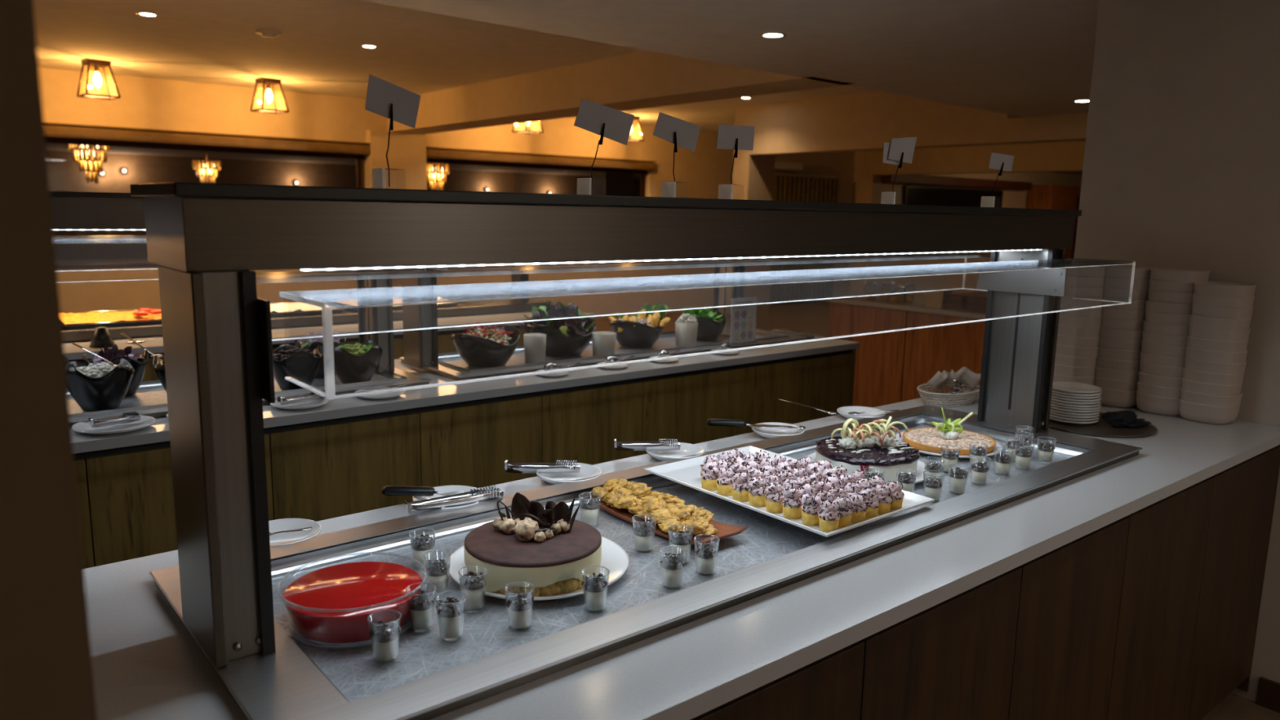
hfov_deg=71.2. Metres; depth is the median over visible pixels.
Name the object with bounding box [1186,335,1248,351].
bowl
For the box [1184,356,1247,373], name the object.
bowl
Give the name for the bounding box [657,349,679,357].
ladle
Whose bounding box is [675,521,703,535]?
fritter
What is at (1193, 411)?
bowl
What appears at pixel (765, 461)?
tartlet
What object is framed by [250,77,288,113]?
lantern
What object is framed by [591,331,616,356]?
ceramic pot
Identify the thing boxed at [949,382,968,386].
serving spoon
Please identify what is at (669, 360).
plate
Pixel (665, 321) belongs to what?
wedge
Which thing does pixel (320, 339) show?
salad
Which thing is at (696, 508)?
fritter
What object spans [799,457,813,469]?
tartlet
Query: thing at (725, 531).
platter
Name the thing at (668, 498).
fritter
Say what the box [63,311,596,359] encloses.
countertop
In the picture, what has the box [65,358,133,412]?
salad bowl
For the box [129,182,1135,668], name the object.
gantry
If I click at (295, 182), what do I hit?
light
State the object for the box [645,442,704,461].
plate
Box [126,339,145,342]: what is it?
bowl
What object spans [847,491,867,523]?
tartlet
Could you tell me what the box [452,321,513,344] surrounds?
salad
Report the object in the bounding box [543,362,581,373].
ladle
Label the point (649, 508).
fritter
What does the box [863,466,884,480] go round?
dessert shot
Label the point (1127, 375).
bowl
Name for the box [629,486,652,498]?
fritter
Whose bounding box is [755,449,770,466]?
tartlet
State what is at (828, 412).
bowl
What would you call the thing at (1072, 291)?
bowl
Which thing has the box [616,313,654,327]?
salad
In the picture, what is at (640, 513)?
fritter
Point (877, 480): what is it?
tartlet
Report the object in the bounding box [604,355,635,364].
ladle
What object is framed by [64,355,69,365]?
salad bowl
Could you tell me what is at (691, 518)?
fritter
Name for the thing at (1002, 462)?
dessert shot
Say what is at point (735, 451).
tartlet
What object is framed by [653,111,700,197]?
card holder
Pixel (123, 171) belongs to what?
light
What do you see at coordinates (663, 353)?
spoon bowl
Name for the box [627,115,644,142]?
lantern
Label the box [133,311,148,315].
tomato slice
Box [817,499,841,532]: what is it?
tartlet
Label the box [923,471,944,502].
dessert shot
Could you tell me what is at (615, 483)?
fritter
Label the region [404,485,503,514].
serving tongs
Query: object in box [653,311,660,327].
wedge
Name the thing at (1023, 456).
dessert shot
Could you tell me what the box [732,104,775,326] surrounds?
pillar
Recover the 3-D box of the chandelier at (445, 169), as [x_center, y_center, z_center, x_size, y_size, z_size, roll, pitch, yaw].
[-3.635,-3.381,15.966,0.474,1.119,0.477,2,10,8]
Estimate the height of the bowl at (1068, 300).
0.062 m
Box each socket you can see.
[93,64,98,71]
[266,82,270,88]
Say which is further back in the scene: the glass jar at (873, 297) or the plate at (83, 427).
the glass jar at (873, 297)
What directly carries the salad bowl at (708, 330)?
on the well at (451, 365)
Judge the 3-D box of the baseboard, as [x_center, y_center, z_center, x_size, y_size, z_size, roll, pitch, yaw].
[3.171,1.316,1.423,0.017,0.090,3.770,-7,12,-39]
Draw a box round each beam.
[44,122,370,155]
[386,50,854,133]
[749,90,1088,155]
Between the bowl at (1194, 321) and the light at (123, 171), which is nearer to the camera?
the bowl at (1194, 321)
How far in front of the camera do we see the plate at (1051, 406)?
2.69 m
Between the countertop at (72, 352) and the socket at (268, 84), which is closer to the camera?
the countertop at (72, 352)
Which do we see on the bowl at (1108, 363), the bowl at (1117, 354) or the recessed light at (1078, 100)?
the bowl at (1117, 354)
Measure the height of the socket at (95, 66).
0.060 m
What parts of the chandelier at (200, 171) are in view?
frame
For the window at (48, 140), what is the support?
in the wall at (147, 103)
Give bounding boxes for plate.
[71,415,155,434]
[268,518,321,546]
[270,397,328,409]
[354,386,404,399]
[412,484,479,508]
[448,536,628,599]
[536,368,568,377]
[536,462,601,484]
[596,361,627,368]
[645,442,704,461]
[648,355,678,362]
[710,348,738,355]
[751,422,804,438]
[805,452,925,484]
[836,405,885,419]
[893,431,1002,457]
[1049,410,1099,418]
[1049,413,1098,421]
[1049,416,1098,424]
[1050,400,1100,408]
[1050,402,1101,410]
[1050,404,1100,413]
[1050,408,1099,416]
[1051,391,1100,399]
[1051,395,1102,402]
[1051,397,1100,404]
[1052,381,1102,394]
[1052,389,1102,396]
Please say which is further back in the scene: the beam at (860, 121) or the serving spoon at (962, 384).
the beam at (860, 121)
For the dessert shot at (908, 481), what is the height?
0.063 m
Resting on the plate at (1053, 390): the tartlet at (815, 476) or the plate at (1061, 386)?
the plate at (1061, 386)
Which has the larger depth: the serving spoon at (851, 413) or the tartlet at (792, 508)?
the serving spoon at (851, 413)
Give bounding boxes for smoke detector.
[255,29,281,38]
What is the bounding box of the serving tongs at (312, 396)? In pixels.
[277,389,324,404]
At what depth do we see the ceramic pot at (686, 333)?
4.06 m
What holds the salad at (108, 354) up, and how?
in the salad bowl at (140, 367)
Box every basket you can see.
[916,382,979,407]
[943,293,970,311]
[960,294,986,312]
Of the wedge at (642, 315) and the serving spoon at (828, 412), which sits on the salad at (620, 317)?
the wedge at (642, 315)
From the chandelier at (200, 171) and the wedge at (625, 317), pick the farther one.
the chandelier at (200, 171)
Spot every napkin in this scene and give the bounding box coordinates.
[927,370,950,391]
[946,366,981,390]
[1102,409,1151,426]
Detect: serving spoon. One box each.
[71,342,128,367]
[120,333,164,357]
[126,337,162,342]
[269,526,312,536]
[358,383,413,392]
[749,426,805,429]
[778,398,836,414]
[848,409,899,414]
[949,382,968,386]
[950,386,979,392]
[951,382,959,388]
[954,381,969,384]
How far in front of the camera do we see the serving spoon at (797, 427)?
2.50 m
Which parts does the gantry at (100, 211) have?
pane, post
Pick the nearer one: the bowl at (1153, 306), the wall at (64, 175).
the bowl at (1153, 306)
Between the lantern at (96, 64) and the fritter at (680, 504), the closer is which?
the fritter at (680, 504)
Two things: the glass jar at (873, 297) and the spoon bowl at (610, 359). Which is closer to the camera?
the spoon bowl at (610, 359)
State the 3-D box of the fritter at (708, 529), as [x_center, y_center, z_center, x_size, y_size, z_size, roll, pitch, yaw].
[0.118,0.325,1.727,0.058,0.029,0.057,6,11,26]
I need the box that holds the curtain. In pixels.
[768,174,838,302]
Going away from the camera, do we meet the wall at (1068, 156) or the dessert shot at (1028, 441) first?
the dessert shot at (1028, 441)
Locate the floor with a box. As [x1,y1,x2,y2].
[56,258,1279,719]
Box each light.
[98,170,105,176]
[120,168,127,173]
[136,12,158,17]
[293,180,298,185]
[360,44,377,48]
[739,97,751,98]
[760,32,786,38]
[1072,99,1089,102]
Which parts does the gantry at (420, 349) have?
post, post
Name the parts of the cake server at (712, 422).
handle, blade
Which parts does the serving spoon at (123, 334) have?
handle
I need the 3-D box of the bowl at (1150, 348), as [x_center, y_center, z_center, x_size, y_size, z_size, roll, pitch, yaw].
[1.714,-0.026,2.895,0.157,0.062,0.157,-6,12,-36]
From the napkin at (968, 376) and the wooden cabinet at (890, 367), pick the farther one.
the wooden cabinet at (890, 367)
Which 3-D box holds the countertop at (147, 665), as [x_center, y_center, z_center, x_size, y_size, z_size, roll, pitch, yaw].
[0.473,0.303,2.086,3.154,0.030,0.935,-7,12,-39]
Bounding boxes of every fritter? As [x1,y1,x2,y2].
[591,485,609,499]
[600,488,621,508]
[602,477,627,492]
[613,487,632,496]
[613,493,636,508]
[626,482,647,489]
[626,497,643,515]
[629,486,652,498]
[635,510,647,519]
[639,496,659,505]
[642,502,669,520]
[649,490,660,497]
[651,511,679,524]
[654,492,685,504]
[657,499,668,506]
[657,518,681,533]
[665,502,680,514]
[671,502,688,508]
[671,504,694,521]
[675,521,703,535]
[681,514,711,524]
[684,505,703,512]
[689,518,718,537]
[690,509,714,521]
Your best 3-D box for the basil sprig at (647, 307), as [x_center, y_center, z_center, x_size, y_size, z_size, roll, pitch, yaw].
[0.035,-0.234,4.154,0.082,0.063,0.044,-7,12,-39]
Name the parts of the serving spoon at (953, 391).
handle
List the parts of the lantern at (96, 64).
ceiling plate, bulb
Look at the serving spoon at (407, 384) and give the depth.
2.97 m
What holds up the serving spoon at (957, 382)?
in the basket at (944, 400)
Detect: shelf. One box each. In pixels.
[49,191,164,199]
[129,182,1081,216]
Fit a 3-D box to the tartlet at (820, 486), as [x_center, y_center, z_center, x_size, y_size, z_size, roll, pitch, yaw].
[0.365,0.273,1.815,0.042,0.059,0.042,6,11,26]
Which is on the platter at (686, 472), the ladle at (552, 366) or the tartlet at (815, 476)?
the tartlet at (815, 476)
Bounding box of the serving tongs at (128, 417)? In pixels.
[88,411,140,427]
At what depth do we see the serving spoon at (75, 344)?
2.68 m
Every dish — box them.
[61,310,161,324]
[270,302,337,312]
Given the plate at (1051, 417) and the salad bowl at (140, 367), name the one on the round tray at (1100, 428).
the plate at (1051, 417)
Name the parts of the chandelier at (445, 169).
frame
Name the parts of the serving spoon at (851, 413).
handle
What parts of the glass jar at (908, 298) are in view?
lid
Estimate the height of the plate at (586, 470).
0.021 m
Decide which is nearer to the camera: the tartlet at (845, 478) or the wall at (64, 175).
the tartlet at (845, 478)
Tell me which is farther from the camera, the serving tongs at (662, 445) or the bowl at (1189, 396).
the bowl at (1189, 396)
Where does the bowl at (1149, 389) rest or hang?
on the bowl at (1152, 404)
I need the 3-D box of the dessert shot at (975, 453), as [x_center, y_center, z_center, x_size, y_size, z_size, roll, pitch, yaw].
[0.852,0.244,2.257,0.046,0.063,0.046,3,10,14]
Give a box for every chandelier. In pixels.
[66,144,111,184]
[191,151,222,182]
[426,162,449,190]
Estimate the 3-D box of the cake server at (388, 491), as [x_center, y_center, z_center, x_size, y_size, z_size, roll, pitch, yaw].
[-0.414,0.274,1.870,0.245,0.021,0.044,1,10,-1]
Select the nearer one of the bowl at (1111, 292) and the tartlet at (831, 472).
the tartlet at (831, 472)
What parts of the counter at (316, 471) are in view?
panel, panel, panel, panel, panel, panel, panel, panel, panel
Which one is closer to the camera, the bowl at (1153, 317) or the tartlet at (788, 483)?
the tartlet at (788, 483)
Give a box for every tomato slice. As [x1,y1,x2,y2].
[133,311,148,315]
[137,307,151,311]
[148,309,160,314]
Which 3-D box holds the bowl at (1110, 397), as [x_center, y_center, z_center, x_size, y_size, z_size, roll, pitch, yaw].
[1.613,0.119,3.030,0.157,0.062,0.157,-7,13,-41]
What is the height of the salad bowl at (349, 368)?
0.140 m
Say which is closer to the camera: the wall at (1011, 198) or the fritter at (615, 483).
the fritter at (615, 483)
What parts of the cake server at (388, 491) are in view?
handle, blade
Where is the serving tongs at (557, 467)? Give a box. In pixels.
[503,460,580,473]
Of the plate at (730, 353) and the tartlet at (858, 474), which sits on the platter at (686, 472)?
the tartlet at (858, 474)
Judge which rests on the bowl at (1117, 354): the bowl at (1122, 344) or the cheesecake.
the bowl at (1122, 344)
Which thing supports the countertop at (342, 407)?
on the counter at (316, 471)
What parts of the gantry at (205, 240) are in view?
post, pane, pane, post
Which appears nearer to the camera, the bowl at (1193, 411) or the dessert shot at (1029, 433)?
the dessert shot at (1029, 433)
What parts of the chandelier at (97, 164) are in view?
frame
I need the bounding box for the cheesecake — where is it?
[815,416,919,483]
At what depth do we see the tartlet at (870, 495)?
1.76 m
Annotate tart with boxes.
[902,406,995,458]
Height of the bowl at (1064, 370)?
0.062 m
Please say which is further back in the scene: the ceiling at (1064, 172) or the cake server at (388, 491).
the ceiling at (1064, 172)
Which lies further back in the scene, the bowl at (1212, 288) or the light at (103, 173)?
the light at (103, 173)
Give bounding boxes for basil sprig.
[639,302,655,316]
[653,303,668,316]
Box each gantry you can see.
[49,191,394,373]
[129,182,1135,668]
[401,266,745,368]
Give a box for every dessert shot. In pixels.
[367,609,401,662]
[404,582,436,632]
[408,528,435,569]
[422,549,450,592]
[435,591,466,641]
[457,564,487,612]
[504,581,534,631]
[578,492,601,525]
[581,565,609,613]
[631,514,656,552]
[659,546,686,589]
[667,524,693,563]
[693,533,719,576]
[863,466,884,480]
[896,466,916,493]
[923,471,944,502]
[924,456,944,479]
[941,444,959,473]
[948,463,969,494]
[968,443,988,469]
[970,455,991,485]
[993,447,1013,475]
[1005,436,1024,463]
[1014,442,1034,471]
[1015,431,1033,449]
[1016,425,1034,437]
[1037,436,1056,463]
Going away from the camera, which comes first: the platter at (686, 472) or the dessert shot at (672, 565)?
the dessert shot at (672, 565)
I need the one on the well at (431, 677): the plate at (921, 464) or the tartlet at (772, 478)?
the plate at (921, 464)
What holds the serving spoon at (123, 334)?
in the salad bowl at (140, 367)
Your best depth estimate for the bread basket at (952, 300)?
6.00 m
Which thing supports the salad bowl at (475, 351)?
on the well at (451, 365)
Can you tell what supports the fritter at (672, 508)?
on the platter at (725, 531)
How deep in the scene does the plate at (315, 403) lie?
2.77 m
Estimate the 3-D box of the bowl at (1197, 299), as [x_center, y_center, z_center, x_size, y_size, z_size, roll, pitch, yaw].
[1.795,-0.172,2.757,0.157,0.062,0.157,-7,13,-41]
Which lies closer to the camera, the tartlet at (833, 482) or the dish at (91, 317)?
the tartlet at (833, 482)
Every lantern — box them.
[76,58,120,100]
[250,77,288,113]
[511,120,543,133]
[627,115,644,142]
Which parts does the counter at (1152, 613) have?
panel, panel, panel, panel, panel, panel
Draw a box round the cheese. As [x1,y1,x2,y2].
[675,313,697,323]
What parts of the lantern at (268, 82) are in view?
ceiling plate, bulb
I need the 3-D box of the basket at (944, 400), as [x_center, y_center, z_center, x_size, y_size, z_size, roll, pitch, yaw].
[1.041,0.117,3.017,0.268,0.050,0.178,-6,12,-36]
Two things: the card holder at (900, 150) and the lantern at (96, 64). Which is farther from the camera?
the lantern at (96, 64)
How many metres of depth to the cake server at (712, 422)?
2.52 m
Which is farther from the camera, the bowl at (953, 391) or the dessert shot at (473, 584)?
the bowl at (953, 391)
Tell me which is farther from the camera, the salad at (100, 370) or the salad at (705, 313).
the salad at (705, 313)
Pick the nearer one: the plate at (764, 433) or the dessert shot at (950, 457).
the dessert shot at (950, 457)
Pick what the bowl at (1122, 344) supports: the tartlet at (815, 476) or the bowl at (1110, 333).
the bowl at (1110, 333)
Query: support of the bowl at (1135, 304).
on the bowl at (1110, 313)
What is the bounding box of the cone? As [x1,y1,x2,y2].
[88,326,115,347]
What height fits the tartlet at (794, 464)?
0.059 m
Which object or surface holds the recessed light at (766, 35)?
in the ceiling at (1022, 58)
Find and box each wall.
[0,0,97,719]
[39,67,855,318]
[46,150,639,260]
[847,140,1085,296]
[874,172,1082,296]
[1074,0,1279,702]
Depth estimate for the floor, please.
12.41 m
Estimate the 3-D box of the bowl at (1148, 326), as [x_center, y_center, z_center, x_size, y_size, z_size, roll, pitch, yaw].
[1.713,-0.092,2.883,0.157,0.062,0.157,-6,12,-36]
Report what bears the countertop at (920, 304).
on the wooden cabinet at (890, 367)
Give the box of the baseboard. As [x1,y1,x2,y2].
[1255,676,1279,712]
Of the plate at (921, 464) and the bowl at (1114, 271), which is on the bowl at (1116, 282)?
the bowl at (1114, 271)
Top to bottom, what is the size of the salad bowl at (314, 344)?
0.140 m
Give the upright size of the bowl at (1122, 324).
0.062 m
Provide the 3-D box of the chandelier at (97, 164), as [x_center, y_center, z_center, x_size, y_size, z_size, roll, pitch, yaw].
[-8.270,-3.125,13.443,0.576,0.960,0.574,0,10,-9]
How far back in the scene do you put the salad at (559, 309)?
3.73 m
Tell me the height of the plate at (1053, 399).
0.014 m
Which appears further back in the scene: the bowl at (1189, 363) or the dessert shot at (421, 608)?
the bowl at (1189, 363)
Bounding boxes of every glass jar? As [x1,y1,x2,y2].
[862,280,877,299]
[880,280,896,301]
[889,284,906,302]
[903,281,915,302]
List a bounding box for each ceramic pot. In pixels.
[523,333,546,364]
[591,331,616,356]
[675,321,697,346]
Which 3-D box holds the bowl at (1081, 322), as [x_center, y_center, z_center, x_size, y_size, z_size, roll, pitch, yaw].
[1.493,-0.124,3.046,0.157,0.062,0.157,-7,13,-40]
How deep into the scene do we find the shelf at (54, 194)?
2.61 m
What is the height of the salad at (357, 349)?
0.068 m
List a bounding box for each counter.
[73,348,856,568]
[690,444,1279,719]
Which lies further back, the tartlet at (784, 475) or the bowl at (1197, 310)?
the bowl at (1197, 310)
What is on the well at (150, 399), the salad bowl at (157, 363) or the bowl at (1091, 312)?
the salad bowl at (157, 363)
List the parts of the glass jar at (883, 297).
lid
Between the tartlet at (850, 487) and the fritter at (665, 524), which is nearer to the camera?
the fritter at (665, 524)
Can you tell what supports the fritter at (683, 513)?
on the platter at (725, 531)
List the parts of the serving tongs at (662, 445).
arm, arm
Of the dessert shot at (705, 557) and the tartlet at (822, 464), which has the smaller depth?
the dessert shot at (705, 557)
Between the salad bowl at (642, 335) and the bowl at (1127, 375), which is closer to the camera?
the bowl at (1127, 375)
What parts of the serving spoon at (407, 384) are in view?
handle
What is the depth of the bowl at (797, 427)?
2.50 m
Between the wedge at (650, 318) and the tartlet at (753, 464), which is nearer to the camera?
the tartlet at (753, 464)
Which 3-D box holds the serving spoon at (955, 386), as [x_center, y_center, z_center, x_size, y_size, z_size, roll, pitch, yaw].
[1.065,0.075,3.016,0.028,0.024,0.115,4,10,17]
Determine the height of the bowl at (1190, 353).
0.062 m
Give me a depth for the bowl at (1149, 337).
2.83 m
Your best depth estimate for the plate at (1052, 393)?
2.69 m
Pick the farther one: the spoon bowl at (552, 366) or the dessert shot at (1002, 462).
the spoon bowl at (552, 366)
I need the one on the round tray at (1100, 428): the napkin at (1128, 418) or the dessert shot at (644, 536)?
the napkin at (1128, 418)
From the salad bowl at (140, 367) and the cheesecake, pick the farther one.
the salad bowl at (140, 367)
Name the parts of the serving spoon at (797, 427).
handle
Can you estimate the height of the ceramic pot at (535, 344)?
0.115 m
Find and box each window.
[44,137,364,270]
[426,158,647,196]
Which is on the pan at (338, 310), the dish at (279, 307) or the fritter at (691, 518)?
the dish at (279, 307)
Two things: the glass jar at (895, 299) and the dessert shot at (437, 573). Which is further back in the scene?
the glass jar at (895, 299)
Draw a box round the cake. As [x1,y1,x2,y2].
[463,492,601,601]
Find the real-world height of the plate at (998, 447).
0.019 m
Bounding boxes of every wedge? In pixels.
[608,316,616,321]
[617,314,629,332]
[628,315,636,327]
[637,310,645,324]
[646,314,654,327]
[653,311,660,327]
[659,317,671,326]
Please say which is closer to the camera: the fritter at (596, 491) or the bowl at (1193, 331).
the fritter at (596, 491)
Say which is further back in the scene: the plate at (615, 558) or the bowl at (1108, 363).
the bowl at (1108, 363)
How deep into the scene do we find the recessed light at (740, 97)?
9.44 m
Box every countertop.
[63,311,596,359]
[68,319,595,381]
[71,335,859,453]
[84,386,1279,719]
[826,293,986,319]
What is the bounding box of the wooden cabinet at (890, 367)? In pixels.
[828,302,985,407]
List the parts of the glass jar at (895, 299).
lid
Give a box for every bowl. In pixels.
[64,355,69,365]
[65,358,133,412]
[82,348,148,396]
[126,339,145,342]
[150,354,164,357]
[152,355,166,391]
[272,344,322,390]
[277,551,426,649]
[294,337,347,377]
[333,340,382,383]
[451,324,519,367]
[527,317,595,356]
[543,362,558,373]
[604,355,618,363]
[608,313,663,347]
[657,350,670,357]
[684,311,725,341]
[795,426,805,429]
[826,411,836,414]
[848,411,859,414]
[950,390,960,392]
[951,385,959,388]
[1053,364,1095,377]
[1053,373,1094,385]
[1054,354,1097,367]
[1055,344,1098,357]
[1056,334,1099,347]
[1057,324,1100,337]
[1058,315,1102,327]
[1059,305,1102,317]
[1060,295,1103,306]
[1064,285,1104,297]
[1065,265,1111,276]
[1065,275,1105,287]
[1093,376,1137,391]
[1094,366,1138,382]
[1096,356,1139,370]
[1097,346,1140,360]
[1098,327,1142,340]
[1098,337,1141,351]
[1099,386,1137,408]
[1100,317,1143,330]
[1101,306,1145,319]
[1102,265,1158,279]
[1102,286,1148,299]
[1102,297,1146,310]
[1103,276,1148,292]
[1136,391,1181,416]
[1137,370,1182,388]
[1137,380,1181,398]
[1139,350,1184,367]
[1139,361,1182,377]
[1141,340,1185,356]
[1142,320,1188,335]
[1142,330,1186,346]
[1145,299,1191,314]
[1145,310,1191,324]
[1147,288,1192,303]
[1148,279,1208,293]
[1149,267,1210,282]
[1178,398,1240,424]
[1181,388,1243,406]
[1182,367,1244,384]
[1182,377,1243,395]
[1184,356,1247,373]
[1185,346,1248,363]
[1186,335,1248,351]
[1188,324,1250,341]
[1189,314,1251,330]
[1191,303,1253,319]
[1192,293,1255,307]
[1194,280,1256,297]
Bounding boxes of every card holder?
[364,74,421,188]
[573,98,634,195]
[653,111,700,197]
[716,124,755,199]
[880,137,916,204]
[980,151,1013,207]
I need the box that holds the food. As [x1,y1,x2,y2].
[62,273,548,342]
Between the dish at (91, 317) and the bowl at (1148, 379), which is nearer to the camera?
the bowl at (1148, 379)
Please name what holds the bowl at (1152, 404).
on the countertop at (147, 665)
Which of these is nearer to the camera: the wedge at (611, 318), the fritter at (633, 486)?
the fritter at (633, 486)
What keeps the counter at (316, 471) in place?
on the floor
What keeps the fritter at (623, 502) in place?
on the platter at (725, 531)
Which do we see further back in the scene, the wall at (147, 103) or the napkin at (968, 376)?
the wall at (147, 103)
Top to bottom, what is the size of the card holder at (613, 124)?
0.164 m
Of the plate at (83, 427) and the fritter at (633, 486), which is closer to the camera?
the fritter at (633, 486)
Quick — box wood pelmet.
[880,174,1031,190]
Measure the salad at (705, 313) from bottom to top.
0.099 m
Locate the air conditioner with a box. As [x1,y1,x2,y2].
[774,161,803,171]
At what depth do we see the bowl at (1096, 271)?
2.95 m
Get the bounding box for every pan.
[61,307,161,328]
[270,301,350,316]
[351,302,464,310]
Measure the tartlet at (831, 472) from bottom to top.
0.059 m
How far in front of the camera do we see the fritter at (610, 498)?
1.89 m
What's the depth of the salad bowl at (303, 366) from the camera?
2.93 m
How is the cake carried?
on the plate at (615, 558)
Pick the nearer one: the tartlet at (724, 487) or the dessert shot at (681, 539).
the dessert shot at (681, 539)
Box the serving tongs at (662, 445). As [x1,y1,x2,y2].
[613,439,680,450]
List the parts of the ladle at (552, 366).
handle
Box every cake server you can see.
[382,484,497,497]
[706,418,792,428]
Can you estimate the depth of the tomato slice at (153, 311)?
4.28 m
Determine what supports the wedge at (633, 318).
in the salad bowl at (642, 335)
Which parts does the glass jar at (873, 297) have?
lid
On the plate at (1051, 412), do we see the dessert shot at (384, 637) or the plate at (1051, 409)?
the plate at (1051, 409)
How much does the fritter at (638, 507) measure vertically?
0.028 m
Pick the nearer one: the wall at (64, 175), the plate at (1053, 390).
the plate at (1053, 390)
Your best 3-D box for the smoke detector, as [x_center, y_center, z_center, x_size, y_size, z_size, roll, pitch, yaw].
[-2.611,-2.289,6.295,0.170,0.040,0.170,-7,12,-39]
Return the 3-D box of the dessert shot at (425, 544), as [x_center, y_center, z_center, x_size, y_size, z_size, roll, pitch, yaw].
[-0.384,0.334,1.583,0.046,0.063,0.046,-5,11,-32]
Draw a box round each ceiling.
[32,0,1025,178]
[363,0,1099,117]
[1046,171,1082,174]
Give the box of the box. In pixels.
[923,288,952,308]
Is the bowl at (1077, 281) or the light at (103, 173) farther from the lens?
the light at (103, 173)
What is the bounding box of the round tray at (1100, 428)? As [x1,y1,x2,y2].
[1048,412,1157,438]
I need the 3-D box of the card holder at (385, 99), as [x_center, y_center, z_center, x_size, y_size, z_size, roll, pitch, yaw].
[-0.365,-0.336,1.330,0.088,0.164,0.037,-7,12,-39]
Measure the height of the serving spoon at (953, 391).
0.013 m
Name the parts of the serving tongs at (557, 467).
arm, arm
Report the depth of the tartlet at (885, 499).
1.79 m
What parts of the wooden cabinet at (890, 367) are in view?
panel, panel, panel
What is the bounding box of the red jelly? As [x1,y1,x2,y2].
[282,561,422,643]
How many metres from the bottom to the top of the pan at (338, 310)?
0.022 m
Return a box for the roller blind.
[426,146,656,170]
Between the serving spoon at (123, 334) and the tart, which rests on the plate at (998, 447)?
the tart
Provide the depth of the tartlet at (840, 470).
1.92 m
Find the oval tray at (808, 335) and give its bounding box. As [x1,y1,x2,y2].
[755,326,815,338]
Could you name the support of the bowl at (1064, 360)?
on the bowl at (1064, 370)
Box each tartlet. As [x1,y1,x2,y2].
[700,454,717,472]
[700,461,719,490]
[716,451,733,466]
[716,466,735,496]
[717,458,729,470]
[728,448,744,458]
[729,454,745,467]
[729,462,748,478]
[731,471,749,502]
[744,452,759,464]
[744,459,759,477]
[746,475,766,506]
[747,466,764,480]
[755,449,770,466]
[759,457,775,470]
[760,464,777,476]
[764,473,782,487]
[764,481,784,513]
[772,454,786,466]
[775,461,792,479]
[777,471,795,485]
[781,478,798,492]
[782,487,801,519]
[786,458,801,473]
[793,467,807,479]
[795,475,811,488]
[796,483,815,514]
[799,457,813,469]
[800,492,822,525]
[805,462,822,476]
[808,471,823,484]
[811,480,828,495]
[816,459,832,472]
[816,489,836,502]
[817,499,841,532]
[822,467,837,481]
[823,475,841,491]
[829,486,848,497]
[832,496,852,527]
[833,464,848,478]
[840,474,854,488]
[844,481,860,497]
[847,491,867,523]
[849,470,866,482]
[855,478,873,492]
[858,486,879,518]
[871,475,886,488]
[875,483,893,514]
[885,480,904,510]
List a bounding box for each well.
[67,367,431,427]
[149,404,1142,719]
[399,329,805,381]
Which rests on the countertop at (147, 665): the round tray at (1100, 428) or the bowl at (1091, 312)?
the round tray at (1100, 428)
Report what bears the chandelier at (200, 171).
hanging from the ceiling at (318, 50)
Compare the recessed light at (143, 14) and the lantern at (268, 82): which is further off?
the lantern at (268, 82)
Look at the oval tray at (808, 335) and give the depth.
4.64 m
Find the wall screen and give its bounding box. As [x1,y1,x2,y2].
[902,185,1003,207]
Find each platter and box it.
[584,492,747,544]
[644,445,934,537]
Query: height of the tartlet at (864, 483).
0.059 m
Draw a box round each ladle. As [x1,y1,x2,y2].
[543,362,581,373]
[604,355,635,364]
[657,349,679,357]
[719,342,735,350]
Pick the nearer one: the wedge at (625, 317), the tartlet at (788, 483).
the tartlet at (788, 483)
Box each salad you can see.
[75,362,115,377]
[93,343,142,364]
[272,347,315,360]
[297,329,340,348]
[338,342,373,355]
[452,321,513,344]
[517,300,595,336]
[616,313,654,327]
[682,306,723,324]
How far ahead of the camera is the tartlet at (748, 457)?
2.00 m
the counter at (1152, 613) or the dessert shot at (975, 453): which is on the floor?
the counter at (1152, 613)
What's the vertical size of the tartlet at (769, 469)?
0.059 m
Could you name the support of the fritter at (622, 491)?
on the fritter at (610, 498)
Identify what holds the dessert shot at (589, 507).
on the well at (431, 677)
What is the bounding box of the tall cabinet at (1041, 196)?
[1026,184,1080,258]
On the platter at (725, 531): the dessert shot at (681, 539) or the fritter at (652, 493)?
the fritter at (652, 493)
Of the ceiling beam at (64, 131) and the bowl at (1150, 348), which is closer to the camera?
the bowl at (1150, 348)
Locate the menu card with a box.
[729,296,756,343]
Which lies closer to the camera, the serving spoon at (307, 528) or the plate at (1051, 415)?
the serving spoon at (307, 528)
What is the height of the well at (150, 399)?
0.029 m
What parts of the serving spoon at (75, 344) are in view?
handle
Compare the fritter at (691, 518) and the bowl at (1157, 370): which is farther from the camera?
the bowl at (1157, 370)
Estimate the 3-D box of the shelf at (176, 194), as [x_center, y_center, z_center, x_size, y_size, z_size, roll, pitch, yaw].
[0.266,-0.328,1.898,2.337,0.017,0.262,-7,12,-39]
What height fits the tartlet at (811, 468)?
0.059 m
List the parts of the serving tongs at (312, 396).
arm, arm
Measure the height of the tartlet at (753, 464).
0.059 m
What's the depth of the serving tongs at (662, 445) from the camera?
2.27 m
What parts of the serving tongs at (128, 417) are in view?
arm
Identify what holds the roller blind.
attached to the window at (642, 172)
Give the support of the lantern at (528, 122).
hanging from the ceiling at (318, 50)

